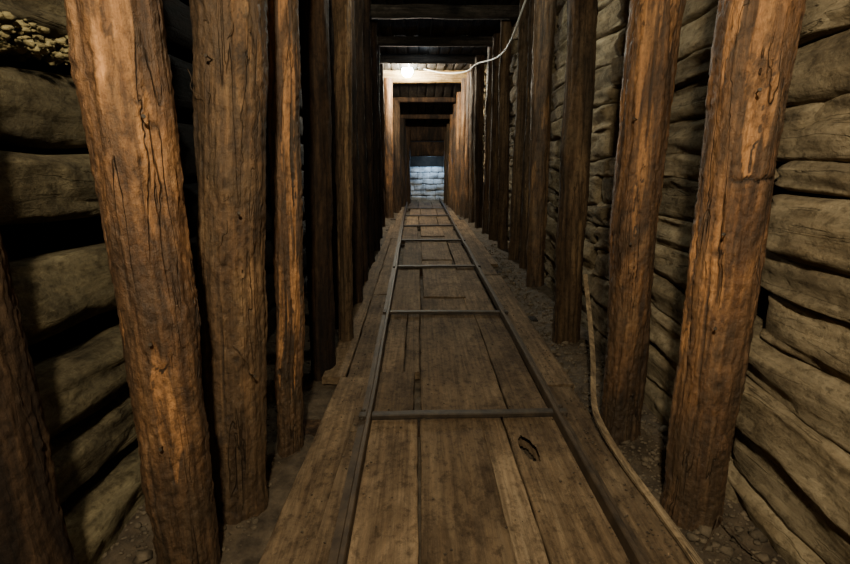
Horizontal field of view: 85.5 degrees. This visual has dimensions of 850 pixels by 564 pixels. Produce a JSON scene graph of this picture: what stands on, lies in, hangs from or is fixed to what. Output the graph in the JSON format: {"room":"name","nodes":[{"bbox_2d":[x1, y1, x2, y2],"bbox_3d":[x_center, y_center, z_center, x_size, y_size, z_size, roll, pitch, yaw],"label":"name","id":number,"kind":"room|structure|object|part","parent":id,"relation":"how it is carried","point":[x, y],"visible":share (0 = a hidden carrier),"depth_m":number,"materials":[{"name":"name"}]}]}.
{"room":"underground passage","nodes":[
{"label":"underground passage","id":0,"kind":"room"},
{"bbox_2d":[0,0,401,563],"bbox_3d":[-0.933,-1.548,5.167,0.630,2.553,13.242,0,15,1],"label":"wall","id":1,"kind":"structure","parent":0,"point":[84,391],"depth_m":1.13,"materials":[{"name":"brown wood"}]},
{"bbox_2d":[0,11,70,73],"bbox_3d":[-0.877,-0.521,0.987,0.161,0.070,0.721,0,15,-1],"label":"rocks","id":2,"kind":"object","parent":1,"relation":"attached to","point":[36,47],"visible":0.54,"depth_m":0.99},
{"bbox_2d":[410,141,443,156],"bbox_3d":[0.003,-3.143,10.879,1.550,0.349,0.124,0,15,-1],"label":"lintel beam","id":3,"kind":"structure","parent":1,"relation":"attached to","point":[430,149],"depth_m":10.82,"materials":[{"name":"brown wood"}]},
{"bbox_2d":[406,123,449,140],"bbox_3d":[0.004,-3.494,10.714,1.550,0.415,0.124,0,15,-1],"label":"lintel beam","id":4,"kind":"structure","parent":3,"relation":"on","point":[419,131],"depth_m":10.65,"materials":[{"name":"brown wood"}]},
{"bbox_2d":[399,94,450,200],"bbox_3d":[-0.096,-3.292,11.595,2.574,2.700,0.214,0,15,-1],"label":"wall","id":5,"kind":"structure","parent":0,"point":[426,173],"depth_m":11.73,"materials":[{"name":"stone"}]},
{"bbox_2d":[100,201,786,563],"bbox_3d":[0.017,-0.418,5.581,2.500,0.088,13.600,0,15,-1],"label":"floor","id":6,"kind":"structure","parent":0,"point":[316,402],"depth_m":1.70,"materials":[{"name":"brown soil"}]},
{"bbox_2d":[0,231,78,563],"bbox_3d":[-0.789,-0.357,0.670,0.169,2.495,0.171,0,15,-1],"label":"timber post","id":7,"kind":"object","parent":6,"relation":"on","point":[33,530],"visible":1,"depth_m":0.83,"materials":[{"name":"brown wood"}]},
{"bbox_2d":[64,0,220,563],"bbox_3d":[-0.587,-0.419,0.904,0.217,2.499,0.200,-11,18,-35],"label":"timber post","id":8,"kind":"object","parent":6,"relation":"on","point":[121,73],"visible":1,"depth_m":0.94,"materials":[{"name":"wood"}]},
{"bbox_2d":[189,0,268,524],"bbox_3d":[-0.490,-0.483,1.145,0.389,2.510,0.204,0,15,-1],"label":"timber post","id":9,"kind":"object","parent":6,"relation":"on","point":[232,295],"visible":0.96,"depth_m":1.18,"materials":[{"name":"wood"}]},
{"bbox_2d":[267,0,304,457],"bbox_3d":[-0.425,-0.559,1.428,0.267,2.502,0.122,1,15,2],"label":"timber post","id":10,"kind":"object","parent":6,"relation":"on","point":[284,65],"visible":0.96,"depth_m":1.48,"materials":[{"name":"brown wood"}]},
{"bbox_2d":[298,0,335,380],"bbox_3d":[-0.483,-0.717,2.023,0.194,2.498,0.145,0,15,0],"label":"timber post","id":11,"kind":"object","parent":6,"relation":"on","point":[313,14],"visible":0.95,"depth_m":2.05,"materials":[{"name":"brown wood"}]},
{"bbox_2d":[329,0,338,328],"bbox_3d":[-0.552,-0.904,2.726,0.162,2.495,0.160,0,15,-1],"label":"timber post","id":12,"kind":"object","parent":6,"relation":"on","point":[331,32],"visible":0.12,"depth_m":2.74,"materials":[{"name":"brown wood"}]},
{"bbox_2d":[332,0,353,340],"bbox_3d":[-0.416,-0.810,2.373,0.175,2.498,0.104,-2,15,-7],"label":"timber post","id":13,"kind":"object","parent":6,"relation":"on","point":[341,9],"visible":0.99,"depth_m":2.38,"materials":[{"name":"brown wood"}]},
{"bbox_2d":[351,0,362,306],"bbox_3d":[-0.519,-0.997,3.077,0.160,2.495,0.152,0,15,-1],"label":"timber post","id":14,"kind":"object","parent":6,"relation":"on","point":[357,258],"visible":0.38,"depth_m":3.15,"materials":[{"name":"brown wood"}]},
{"bbox_2d":[355,0,367,284],"bbox_3d":[-0.544,-1.159,3.685,0.156,2.495,0.160,0,15,-1],"label":"timber post","id":15,"kind":"object","parent":6,"relation":"on","point":[362,148],"visible":0.4,"depth_m":3.62,"materials":[{"name":"brown wood"}]},
{"bbox_2d":[363,0,374,266],"bbox_3d":[-0.571,-1.346,4.389,0.158,2.495,0.158,0,15,-1],"label":"timber post","id":16,"kind":"object","parent":6,"relation":"on","point":[366,3],"visible":0.44,"depth_m":4.30,"materials":[{"name":"brown wood"}]},
{"bbox_2d":[370,19,380,250],"bbox_3d":[-0.595,-1.562,5.199,0.162,2.495,0.156,0,15,-1],"label":"timber post","id":17,"kind":"object","parent":6,"relation":"on","point":[373,23],"visible":0.47,"depth_m":5.12,"materials":[{"name":"brown wood"}]},
{"bbox_2d":[377,45,382,238],"bbox_3d":[-0.653,-1.805,6.111,0.164,2.495,0.164,0,15,-1],"label":"timber post","id":18,"kind":"object","parent":6,"relation":"on","point":[378,47],"visible":0.31,"depth_m":6.13,"materials":[{"name":"brown wood"}]},
{"bbox_2d":[377,36,492,46],"bbox_3d":[-0.021,-3.017,5.769,2.050,0.117,0.122,0,15,-1],"label":"roof beam","id":19,"kind":"structure","parent":18,"relation":"on","point":[382,41],"depth_m":5.72,"materials":[{"name":"brown wood"}]},
{"bbox_2d":[379,64,385,226],"bbox_3d":[-0.706,-2.098,7.213,0.163,2.495,0.158,0,15,-1],"label":"timber post","id":20,"kind":"object","parent":6,"relation":"on","point":[381,96],"visible":0.45,"depth_m":7.12,"materials":[{"name":"brown wood"}]},
{"bbox_2d":[380,54,487,63],"bbox_3d":[-0.037,-3.286,6.784,2.050,0.127,0.133,0,15,-1],"label":"roof beam","id":21,"kind":"structure","parent":20,"relation":"on","point":[384,58],"depth_m":6.73,"materials":[{"name":"brown wood"}]},
{"bbox_2d":[383,78,393,217],"bbox_3d":[-0.661,-2.352,8.285,0.197,2.435,0.189,0,15,-1],"label":"timber post","id":22,"kind":"object","parent":6,"relation":"on","point":[388,82],"visible":0.73,"depth_m":8.20,"materials":[{"name":"brown wood"}]},
{"bbox_2d":[384,70,466,83],"bbox_3d":[0.028,-3.616,8.063,1.680,0.247,0.168,0,15,-1],"label":"roof beam","id":23,"kind":"structure","parent":22,"relation":"on","point":[427,76],"depth_m":8.00,"materials":[{"name":"brown wood"}]},
{"bbox_2d":[393,100,400,212],"bbox_3d":[-0.564,-2.453,9.171,0.182,2.175,0.177,0,15,-1],"label":"timber post","id":24,"kind":"object","parent":6,"relation":"on","point":[396,103],"visible":0.78,"depth_m":9.11,"materials":[{"name":"brown wood"}]},
{"bbox_2d":[400,118,406,206],"bbox_3d":[-0.495,-2.539,9.978,0.174,1.925,0.184,10,18,32],"label":"timber post","id":25,"kind":"object","parent":6,"relation":"on","point":[402,120],"visible":0.62,"depth_m":9.89,"materials":[{"name":"brown wood"}]},
{"bbox_2d":[406,130,410,205],"bbox_3d":[-0.416,-2.622,10.680,0.180,1.725,0.179,0,15,-1],"label":"timber post","id":26,"kind":"object","parent":6,"relation":"on","point":[408,132],"visible":0.48,"depth_m":10.60,"materials":[{"name":"brown wood"}]},
{"bbox_2d":[102,244,781,563],"bbox_3d":[0.009,0.196,3.253,1.824,0.096,5.025,0,15,-1],"label":"gravel","id":27,"kind":"object","parent":6,"relation":"on","point":[142,556],"visible":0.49,"depth_m":1.38,"materials":[{"name":"gravel"}]},
{"bbox_2d":[702,515,766,563],"bbox_3d":[0.842,0.704,1.243,0.147,0.083,0.068,9,18,32],"label":"loose wire","id":28,"kind":"object","parent":27,"relation":"on","point":[718,516],"visible":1,"depth_m":1.26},
{"bbox_2d":[444,132,446,202],"bbox_3d":[0.525,-2.636,10.792,0.174,1.695,0.168,0,15,-1],"label":"timber post","id":29,"kind":"object","parent":6,"relation":"on","point":[445,167],"visible":0.35,"depth_m":10.72,"materials":[{"name":"brown wood"}]},
{"bbox_2d":[446,124,449,204],"bbox_3d":[0.548,-2.571,10.296,0.173,1.825,0.168,0,15,-1],"label":"timber post","id":30,"kind":"object","parent":6,"relation":"on","point":[448,125],"visible":0.43,"depth_m":10.22,"materials":[{"name":"brown wood"}]},
{"bbox_2d":[448,114,452,208],"bbox_3d":[0.583,-2.516,9.796,0.169,1.975,0.179,-5,16,-16],"label":"timber post","id":31,"kind":"object","parent":6,"relation":"on","point":[451,115],"visible":0.44,"depth_m":9.76,"materials":[{"name":"brown wood"}]},
{"bbox_2d":[452,104,455,211],"bbox_3d":[0.626,-2.460,9.293,0.180,2.125,0.168,5,16,20],"label":"timber post","id":32,"kind":"object","parent":6,"relation":"on","point":[454,105],"visible":0.46,"depth_m":9.21,"materials":[{"name":"brown wood"}]},
{"bbox_2d":[455,92,460,214],"bbox_3d":[0.660,-2.404,8.791,0.169,2.275,0.170,0,15,-1],"label":"timber post","id":33,"kind":"object","parent":6,"relation":"on","point":[458,97],"visible":0.54,"depth_m":8.73,"materials":[{"name":"brown wood"}]},
{"bbox_2d":[460,78,466,216],"bbox_3d":[0.718,-2.357,8.305,0.177,2.435,0.173,-1,15,-1],"label":"timber post","id":34,"kind":"object","parent":6,"relation":"on","point":[463,80],"visible":0.57,"depth_m":8.19,"materials":[{"name":"brown wood"}]},
{"bbox_2d":[463,71,469,218],"bbox_3d":[0.769,-2.306,7.997,0.167,2.495,0.164,0,15,-1],"label":"timber post","id":35,"kind":"object","parent":6,"relation":"on","point":[466,166],"visible":0.44,"depth_m":7.97,"materials":[{"name":"brown wood"}]},
{"bbox_2d":[468,64,474,222],"bbox_3d":[0.787,-2.159,7.442,0.158,2.495,0.161,-1,15,-1],"label":"timber post","id":36,"kind":"object","parent":6,"relation":"on","point":[472,71],"visible":0.65,"depth_m":7.39,"materials":[{"name":"brown wood"}]},
{"bbox_2d":[259,200,690,563],"bbox_3d":[0.065,-0.453,5.779,1.303,0.113,12.612,0,15,-1],"label":"walkway","id":37,"kind":"object","parent":6,"relation":"on","point":[484,501],"visible":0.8,"depth_m":1.64,"materials":[{"name":"brown wood"}]},
{"bbox_2d":[327,198,651,563],"bbox_3d":[0.064,-0.524,5.761,0.893,0.045,12.600,0,15,-1],"label":"track","id":38,"kind":"object","parent":37,"relation":"on","point":[339,551],"visible":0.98,"depth_m":1.82,"materials":[{"name":"metal"}]},
{"bbox_3d":[-0.325,-0.522,5.755,0.068,0.045,12.600,0,15,-1],"label":"rail","id":39,"kind":"part","parent":38,"relation":"part of","materials":[{"name":"metal"}]},
{"bbox_3d":[0.480,-0.526,5.767,0.060,0.045,12.600,0,15,-1],"label":"rail","id":40,"kind":"part","parent":38,"relation":"part of","materials":[{"name":"metal"}]},
{"bbox_2d":[583,274,703,563],"bbox_3d":[0.699,0.419,1.473,0.151,0.421,2.014,1,15,4],"label":"cable","id":41,"kind":"object","parent":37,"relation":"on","point":[664,517],"visible":1,"depth_m":1.53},
{"bbox_2d":[473,55,484,228],"bbox_3d":[0.802,-1.998,6.838,0.163,2.496,0.156,-2,15,0],"label":"timber post","id":42,"kind":"object","parent":6,"relation":"on","point":[479,68],"visible":0.93,"depth_m":6.75,"materials":[{"name":"brown wood"}]},
{"bbox_2d":[481,47,492,233],"bbox_3d":[0.870,-1.836,6.230,0.146,2.495,0.142,0,15,-1],"label":"timber post","id":43,"kind":"object","parent":6,"relation":"on","point":[488,105],"visible":0.53,"depth_m":6.17,"materials":[{"name":"brown wood"}]},
{"bbox_2d":[488,33,499,239],"bbox_3d":[0.884,-1.702,5.724,0.155,2.495,0.153,-1,15,-1],"label":"timber post","id":44,"kind":"object","parent":6,"relation":"on","point":[494,140],"visible":0.7,"depth_m":5.69,"materials":[{"name":"brown wood"}]},
{"bbox_2d":[497,20,511,248],"bbox_3d":[0.874,-1.540,5.117,0.139,2.496,0.130,-2,15,0],"label":"timber post","id":45,"kind":"object","parent":6,"relation":"on","point":[505,25],"visible":0.98,"depth_m":5.04,"materials":[{"name":"brown wood"}]},
{"bbox_2d":[508,0,529,259],"bbox_3d":[0.933,-1.380,4.514,0.148,2.495,0.144,0,15,-1],"label":"timber post","id":46,"kind":"object","parent":6,"relation":"on","point":[521,83],"visible":0.7,"depth_m":4.46,"materials":[{"name":"brown wood"}]},
{"bbox_2d":[519,0,534,268],"bbox_3d":[0.931,-1.272,4.108,0.101,2.495,0.102,-1,15,-1],"label":"timber post","id":47,"kind":"object","parent":6,"relation":"on","point":[525,178],"visible":0.52,"depth_m":4.12,"materials":[{"name":"brown wood"}]},
{"bbox_2d":[526,0,556,287],"bbox_3d":[0.888,-1.119,3.535,0.207,2.498,0.164,-1,15,-3],"label":"timber post","id":48,"kind":"object","parent":6,"relation":"on","point":[545,11],"visible":0.96,"depth_m":3.48,"materials":[{"name":"brown wood"}]},
{"bbox_2d":[552,0,597,343],"bbox_3d":[0.787,-0.818,2.402,0.249,2.501,0.174,2,15,8],"label":"timber post","id":49,"kind":"object","parent":6,"relation":"on","point":[575,147],"visible":0.98,"depth_m":2.40,"materials":[{"name":"brown wood"}]},
{"bbox_2d":[600,0,686,445],"bbox_3d":[0.724,-0.578,1.501,0.246,2.501,0.177,-2,15,-7],"label":"timber post","id":50,"kind":"object","parent":6,"relation":"on","point":[652,43],"visible":0.98,"depth_m":1.54,"materials":[{"name":"wood"}]},
{"bbox_2d":[660,0,805,531],"bbox_3d":[0.763,-0.467,1.082,0.242,2.500,0.187,3,15,10],"label":"timber post","id":51,"kind":"object","parent":6,"relation":"on","point":[754,49],"visible":0.96,"depth_m":1.14,"materials":[{"name":"wood"}]},
{"bbox_2d":[370,0,518,122],"bbox_3d":[0.004,-2.419,4.997,2.283,0.968,13.514,0,15,-1],"label":"ceiling","id":52,"kind":"structure","parent":0,"point":[413,27],"depth_m":6.38,"materials":[{"name":"brown wood"}]},
{"bbox_2d":[402,53,412,76],"bbox_3d":[-0.298,-3.656,7.768,0.193,0.368,0.193,0,15,-1],"label":"light bulb","id":53,"kind":"object","parent":52,"relation":"attached to","point":[407,72],"visible":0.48,"depth_m":7.73,"materials":[{"name":"white glass"}]},
{"bbox_3d":[-0.298,-3.595,7.784,0.193,0.242,0.193,0,15,-1],"label":"glass","id":54,"kind":"part","parent":53,"relation":"part of","materials":[{"name":"white glass"}]},
{"bbox_2d":[393,97,455,102],"bbox_3d":[0.028,-3.597,9.082,1.550,0.104,0.104,0,15,-1],"label":"roof beam","id":55,"kind":"structure","parent":52,"relation":"attached to","point":[401,99],"depth_m":9.04,"materials":[{"name":"brown wood"}]},
{"bbox_2d":[400,114,449,118],"bbox_3d":[0.014,-3.595,10.014,1.550,0.108,0.106,0,15,-1],"label":"roof beam","id":56,"kind":"structure","parent":52,"relation":"attached to","point":[407,116],"depth_m":9.97,"materials":[{"name":"brown wood"}]},
{"bbox_2d":[370,3,519,19],"bbox_3d":[-0.003,-2.706,4.607,2.050,0.129,0.129,0,15,-1],"label":"roof beam","id":57,"kind":"structure","parent":52,"relation":"attached to","point":[420,10],"depth_m":4.56,"materials":[{"name":"brown wood"}]},
{"bbox_2d":[424,0,526,73],"bbox_3d":[0.643,-2.622,4.848,0.770,0.600,6.661,-2,15,-9],"label":"power cable","id":58,"kind":"object","parent":52,"relation":"attached to","point":[524,3],"visible":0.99,"depth_m":4.32,"materials":[{"name":"grey rubber"}]},
{"bbox_2d":[448,0,849,563],"bbox_3d":[0.907,-1.553,5.198,0.520,2.607,13.467,0,15,-1],"label":"wall","id":59,"kind":"structure","parent":0,"point":[789,468],"depth_m":1.20,"materials":[{"name":"brown wood"}]}
]}

